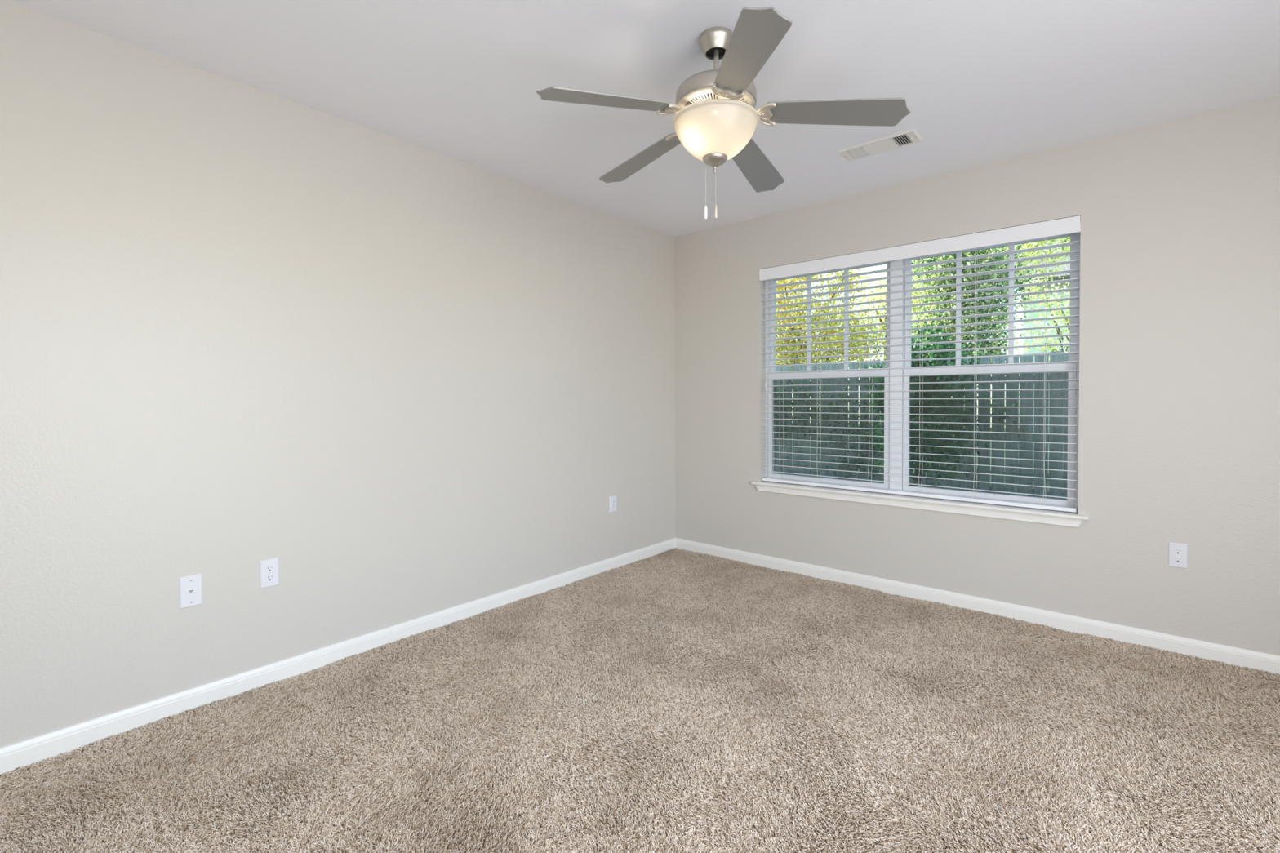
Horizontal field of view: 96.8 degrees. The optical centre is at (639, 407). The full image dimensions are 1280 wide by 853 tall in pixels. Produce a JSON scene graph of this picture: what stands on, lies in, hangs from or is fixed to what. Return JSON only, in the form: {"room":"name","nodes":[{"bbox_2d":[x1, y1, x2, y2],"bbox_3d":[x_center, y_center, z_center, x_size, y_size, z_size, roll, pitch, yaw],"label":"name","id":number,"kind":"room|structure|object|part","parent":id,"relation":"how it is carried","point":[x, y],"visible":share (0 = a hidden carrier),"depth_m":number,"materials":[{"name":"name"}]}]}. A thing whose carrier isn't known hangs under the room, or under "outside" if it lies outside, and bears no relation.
{"room":"empty bedroom","nodes":[
{"label":"empty bedroom","id":0,"kind":"room"},
{"bbox_2d":[0,0,675,747],"bbox_3d":[-1.234,-0.041,2.864,0.170,2.550,4.790,1,1,41],"label":"wall","id":1,"kind":"structure","parent":0,"point":[242,326],"depth_m":2.36,"materials":[{"name":"white paint"}]},
{"bbox_2d":[178,573,202,608],"bbox_3d":[-1.716,0.702,2.173,0.007,0.120,0.070,1,1,41],"label":"phone jack","id":2,"kind":"object","parent":1,"relation":"attached to","point":[190,588],"visible":1,"depth_m":2.17,"materials":[{"name":"white plastic"}]},
{"bbox_2d":[259,557,279,589],"bbox_3d":[-1.545,0.691,2.372,0.008,0.116,0.068,1,1,41],"label":"wall outlet","id":3,"kind":"object","parent":1,"relation":"attached to","point":[268,569],"visible":1,"depth_m":2.37,"materials":[{"name":"white plastic"}]},
{"bbox_2d":[265,564,274,573],"bbox_3d":[-1.543,0.671,2.370,0.002,0.028,0.034,1,1,41],"label":"receptacle","id":4,"kind":"object","parent":3,"relation":"attached to","point":[268,568],"depth_m":2.37,"materials":[{"name":"white plastic"}]},
{"bbox_2d":[265,573,275,582],"bbox_3d":[-1.543,0.710,2.371,0.002,0.028,0.034,1,1,41],"label":"receptacle","id":5,"kind":"object","parent":3,"relation":"attached to","point":[268,577],"depth_m":2.37,"materials":[{"name":"white plastic"}]},
{"bbox_2d":[0,537,675,774],"bbox_3d":[-1.161,1.108,2.822,0.014,0.089,4.450,1,1,41],"label":"baseboard","id":6,"kind":"structure","parent":1,"relation":"attached to","point":[28,752],"depth_m":2.36,"materials":[{"name":"white paint"}]},
{"bbox_2d":[608,495,616,512],"bbox_3d":[-0.186,0.669,3.960,0.008,0.110,0.070,1,1,41],"label":"wall outlet","id":7,"kind":"object","parent":1,"relation":"attached to","point":[612,500],"visible":1,"depth_m":3.95,"materials":[{"name":"white plastic"}]},
{"bbox_2d":[611,498,615,509],"bbox_3d":[-0.184,0.669,3.959,0.003,0.067,0.033,1,1,41],"label":"receptacle","id":8,"kind":"object","parent":7,"relation":"attached to","point":[613,500],"depth_m":3.96,"materials":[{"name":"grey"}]},
{"bbox_2d":[8,0,1279,236],"bbox_3d":[0.327,-1.360,1.504,4.290,0.120,4.790,1,1,41],"label":"ceiling","id":9,"kind":"structure","parent":0,"point":[980,82],"depth_m":2.21,"materials":[{"name":"white paint"}]},
{"bbox_2d":[536,5,911,219],"bbox_3d":[0.262,-0.991,2.054,1.198,0.634,1.199,1,1,41],"label":"ceiling fan","id":10,"kind":"object","parent":9,"relation":"hanging from","point":[716,119],"visible":1,"depth_m":1.91,"materials":[{"name":"silver metal"}]},
{"bbox_3d":[-0.107,-1.003,1.856,0.468,0.066,0.129,-1,1,-24],"label":"blade","id":11,"kind":"part","parent":10,"relation":"part of","materials":[{"name":"grey wood"}]},
{"bbox_3d":[0.004,-1.008,2.319,0.130,0.068,0.467,-1,1,-42],"label":"blade","id":12,"kind":"part","parent":10,"relation":"part of","materials":[{"name":"grey wood"}]},
{"bbox_3d":[0.234,-0.796,2.029,0.004,0.149,0.004,1,1,41],"label":"pull chain","id":13,"kind":"part","parent":10,"relation":"part of","materials":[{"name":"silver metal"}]},
{"bbox_3d":[0.268,-1.059,2.010,0.256,0.001,0.256,1,1,41],"label":"motor interior","id":14,"kind":"part","parent":10,"relation":"part of","materials":[{"name":"silver metal"}]},
{"bbox_3d":[0.267,-0.947,2.012,0.304,0.136,0.304,1,1,41],"label":"lamp shade","id":15,"kind":"part","parent":10,"relation":"part of","materials":[{"name":"white glass"}]},
{"bbox_2d":[706,47,725,57],"bbox_3d":[0.270,-1.262,2.008,0.088,0.001,0.088,1,1,41],"label":"socket","id":16,"kind":"object","parent":10,"relation":"attached to","point":[722,51],"depth_m":2.02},
{"bbox_3d":[0.298,-0.996,1.607,0.129,0.072,0.467,0,1,-5],"label":"blade","id":17,"kind":"part","parent":10,"relation":"part of","materials":[{"name":"grey wood"}]},
{"bbox_3d":[0.479,-1.004,2.356,0.130,0.074,0.467,0,1,30],"label":"blade","id":18,"kind":"part","parent":10,"relation":"part of","materials":[{"name":"grey wood"}]},
{"bbox_3d":[0.661,-0.997,1.916,0.467,0.077,0.129,0,1,13],"label":"blade","id":19,"kind":"part","parent":10,"relation":"part of","materials":[{"name":"grey wood"}]},
{"bbox_2d":[837,128,924,160],"bbox_3d":[1.209,-1.315,2.869,0.372,0.017,0.162,1,1,41],"label":"ceiling vent","id":20,"kind":"object","parent":9,"relation":"in","point":[910,136],"visible":1,"depth_m":2.85,"materials":[{"name":"white metal"}]},
{"bbox_2d":[835,236,1070,363],"bbox_3d":[6.937,-1.589,12.206,5.720,5.793,2.576,1,1,43],"label":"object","id":21,"kind":"object","parent":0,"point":[1042,243],"visible":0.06,"depth_m":12.00,"materials":[{"name":"green plant"}]},
{"bbox_2d":[674,94,1279,656],"bbox_3d":[1.833,-0.057,3.280,3.950,2.550,0.170,1,1,41],"label":"wall","id":22,"kind":"structure","parent":0,"point":[1179,419],"depth_m":2.77,"materials":[{"name":"white paint"}]},
{"bbox_2d":[751,480,1088,527],"bbox_3d":[1.540,0.561,3.460,1.873,0.062,0.125,1,1,41],"label":"window sill","id":23,"kind":"structure","parent":22,"relation":"attached to","point":[1073,519],"depth_m":3.28,"materials":[{"name":"white paint"}]},
{"bbox_2d":[765,232,1080,511],"bbox_3d":[1.602,-0.221,3.523,1.786,1.506,0.085,1,1,41],"label":"window","id":24,"kind":"structure","parent":22,"relation":"in","point":[1075,237],"depth_m":3.48,"materials":[{"name":"white plastic"}]},
{"bbox_3d":[1.243,0.130,3.814,0.834,0.746,0.025,1,1,41],"label":"sash","id":25,"kind":"part","parent":24,"relation":"part of","materials":[{"name":"white plastic"}]},
{"bbox_3d":[1.261,-0.573,3.827,0.834,0.746,0.025,1,1,41],"label":"sash","id":26,"kind":"part","parent":24,"relation":"part of","materials":[{"name":"white plastic"}]},
{"bbox_2d":[759,215,1080,512],"bbox_3d":[1.544,-0.221,3.453,1.786,1.490,0.086,1,1,41],"label":"window blind","id":27,"kind":"object","parent":24,"relation":"attached to","point":[1068,225],"visible":1,"depth_m":3.32,"materials":[{"name":"white plastic"}]},
{"bbox_3d":[0.985,-0.204,3.950,0.009,1.413,0.057,1,1,41],"label":"ladder cord","id":28,"kind":"part","parent":27,"relation":"part of","materials":[{"name":"white fabric"}]},
{"bbox_3d":[1.190,-0.202,3.775,0.009,1.413,0.057,1,1,41],"label":"ladder cord","id":29,"kind":"part","parent":27,"relation":"part of","materials":[{"name":"white fabric"}]},
{"bbox_3d":[1.444,-0.199,3.557,0.009,1.413,0.057,1,1,41],"label":"ladder cord","id":30,"kind":"part","parent":27,"relation":"part of","materials":[{"name":"white fabric"}]},
{"bbox_3d":[1.555,0.514,3.475,1.774,0.020,0.052,1,1,41],"label":"rail","id":31,"kind":"part","parent":27,"relation":"part of","materials":[{"name":"white plastic"}]},
{"bbox_3d":[1.665,-0.197,3.368,0.009,1.413,0.057,1,1,41],"label":"ladder cord","id":32,"kind":"part","parent":27,"relation":"part of","materials":[{"name":"white fabric"}]},
{"bbox_3d":[1.880,-0.194,3.184,0.008,1.413,0.057,1,1,41],"label":"ladder cord","id":33,"kind":"part","parent":27,"relation":"part of","materials":[{"name":"white fabric"}]},
{"bbox_3d":[2.122,-0.192,2.977,0.009,1.413,0.057,1,1,42],"label":"ladder cord","id":34,"kind":"part","parent":27,"relation":"part of","materials":[{"name":"white fabric"}]},
{"bbox_3d":[1.938,0.138,3.218,0.841,0.746,0.025,1,1,41],"label":"sash","id":35,"kind":"part","parent":24,"relation":"part of","materials":[{"name":"white plastic"}]},
{"bbox_3d":[1.957,-0.566,3.232,0.841,0.746,0.025,1,1,41],"label":"sash","id":36,"kind":"part","parent":24,"relation":"part of","materials":[{"name":"white plastic"}]},
{"bbox_2d":[675,537,1279,675],"bbox_3d":[1.776,1.093,3.228,3.950,0.089,0.014,1,1,41],"label":"baseboard","id":37,"kind":"structure","parent":22,"relation":"attached to","point":[1236,656],"depth_m":3.01,"materials":[{"name":"white paint"}]},
{"bbox_2d":[1168,542,1187,568],"bbox_3d":[2.481,0.681,2.621,0.066,0.114,0.008,1,1,41],"label":"wall outlet","id":38,"kind":"object","parent":22,"relation":"attached to","point":[1177,553],"visible":1,"depth_m":2.62,"materials":[{"name":"white plastic"}]},
{"bbox_2d":[1173,556,1182,563],"bbox_3d":[2.479,0.701,2.620,0.034,0.028,0.002,1,1,41],"label":"receptacle","id":39,"kind":"object","parent":38,"relation":"attached to","point":[1175,559],"depth_m":2.62,"materials":[{"name":"white plastic"}]},
{"bbox_2d":[1173,547,1182,555],"bbox_3d":[2.479,0.662,2.619,0.034,0.028,0.002,1,1,41],"label":"receptacle","id":40,"kind":"object","parent":38,"relation":"attached to","point":[1176,551],"depth_m":2.62,"materials":[{"name":"white plastic"}]},
{"bbox_3d":[0.335,1.229,1.545,4.290,0.122,4.790,1,1,41],"label":"floor","id":41,"kind":"structure","parent":0,"visible":0},
{"bbox_2d":[0,547,1279,852],"bbox_3d":[0.330,1.166,1.538,3.921,0.001,4.436,1,1,41],"label":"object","id":42,"kind":"structure","parent":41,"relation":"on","point":[675,700],"depth_m":1.95,"materials":[{"name":"brown carpet"}]},
{"label":"outside","id":43,"kind":"structure","parent":0,"visible":0},
{"bbox_2d":[791,422,1063,499],"bbox_3d":[6.289,1.082,19.232,50.000,0.220,29.830,1,1,41],"label":"lawn","id":44,"kind":"structure","parent":43,"point":[792,422],"depth_m":13.28,"materials":[{"name":"green plant"}]},
{"bbox_2d":[775,267,886,394],"bbox_3d":[3.387,-1.139,12.177,4.158,4.917,2.398,1,1,41],"label":"autumn tree","id":45,"kind":"object","parent":44,"relation":"on","point":[859,336],"visible":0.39,"depth_m":11.53,"materials":[{"name":"yellow plant"}]},
{"bbox_2d":[773,351,1069,499],"bbox_3d":[3.354,0.320,8.805,8.283,2.092,0.145,1,1,41],"label":"wooden fence","id":46,"kind":"object","parent":44,"relation":"on","point":[1024,359],"visible":0.07,"depth_m":7.66,"materials":[{"name":"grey wood"}]},
{"bbox_3d":[2.353,0.365,9.699,0.090,1.980,0.090,1,1,41],"label":"post","id":47,"kind":"part","parent":46,"relation":"part of","materials":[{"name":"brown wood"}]},
{"bbox_2d":[773,376,1022,491],"bbox_3d":[3.011,0.366,8.812,4.868,2.006,0.227,1,1,41],"label":"climbing vine","id":48,"kind":"object","parent":46,"relation":"attached to","point":[810,415],"visible":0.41,"depth_m":8.69,"materials":[{"name":"green plant"}]},
{"bbox_3d":[2.342,0.460,9.384,0.310,1.804,0.030,1,1,41],"label":"stem","id":49,"kind":"part","parent":48,"relation":"part of","materials":[{"name":"plant"}]},
{"bbox_3d":[3.102,0.468,8.734,0.310,1.804,0.030,1,1,41],"label":"stem","id":50,"kind":"part","parent":48,"relation":"part of","materials":[{"name":"plant"}]},
{"bbox_3d":[4.470,0.482,7.564,0.310,1.804,0.030,1,1,41],"label":"stem","id":51,"kind":"part","parent":48,"relation":"part of","materials":[{"name":"plant"}]},
{"bbox_3d":[3.296,0.366,8.803,8.200,0.090,0.039,1,1,41],"label":"rail","id":52,"kind":"part","parent":46,"relation":"part of","materials":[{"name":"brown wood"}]},
{"bbox_3d":[3.299,1.066,8.814,8.200,0.090,0.039,1,1,41],"label":"rail","id":53,"kind":"part","parent":46,"relation":"part of","materials":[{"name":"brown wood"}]},
{"bbox_3d":[3.294,-0.384,8.791,8.200,0.090,0.039,1,1,41],"label":"rail","id":54,"kind":"part","parent":46,"relation":"part of","materials":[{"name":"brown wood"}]},
{"bbox_2d":[862,321,982,487],"bbox_3d":[3.467,0.120,7.135,1.451,2.454,0.987,1,1,41],"label":"shrub","id":55,"kind":"object","parent":44,"relation":"on","point":[925,402],"visible":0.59,"depth_m":6.94,"materials":[{"name":"green plant"}]},
{"bbox_2d":[911,244,1039,488],"bbox_3d":[5.244,-0.916,9.353,2.153,4.546,1.742,1,1,43],"label":"leafy tree","id":56,"kind":"object","parent":44,"relation":"on","point":[993,276],"visible":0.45,"depth_m":9.03,"materials":[{"name":"green plant"}]},
{"bbox_3d":[5.240,-1.636,9.345,2.167,3.107,1.747,1,1,41],"label":"crown","id":57,"kind":"part","parent":56,"relation":"part of","materials":[{"name":"green plant"}]},
{"bbox_2d":[1013,269,1070,362],"bbox_3d":[7.600,-0.564,10.025,1.850,3.800,1.033,1,1,41],"label":"tree","id":58,"kind":"object","parent":44,"relation":"on","point":[1033,288],"visible":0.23,"depth_m":10.12,"materials":[{"name":"green plant"}]},
{"bbox_2d":[1014,251,1070,466],"bbox_3d":[12.550,-1.413,13.452,5.650,5.350,6.400,1,1,41],"label":"house","id":59,"kind":"structure","parent":44,"relation":"on","point":[1032,315],"depth_m":12.75,"materials":[{"name":"white"}]}
]}

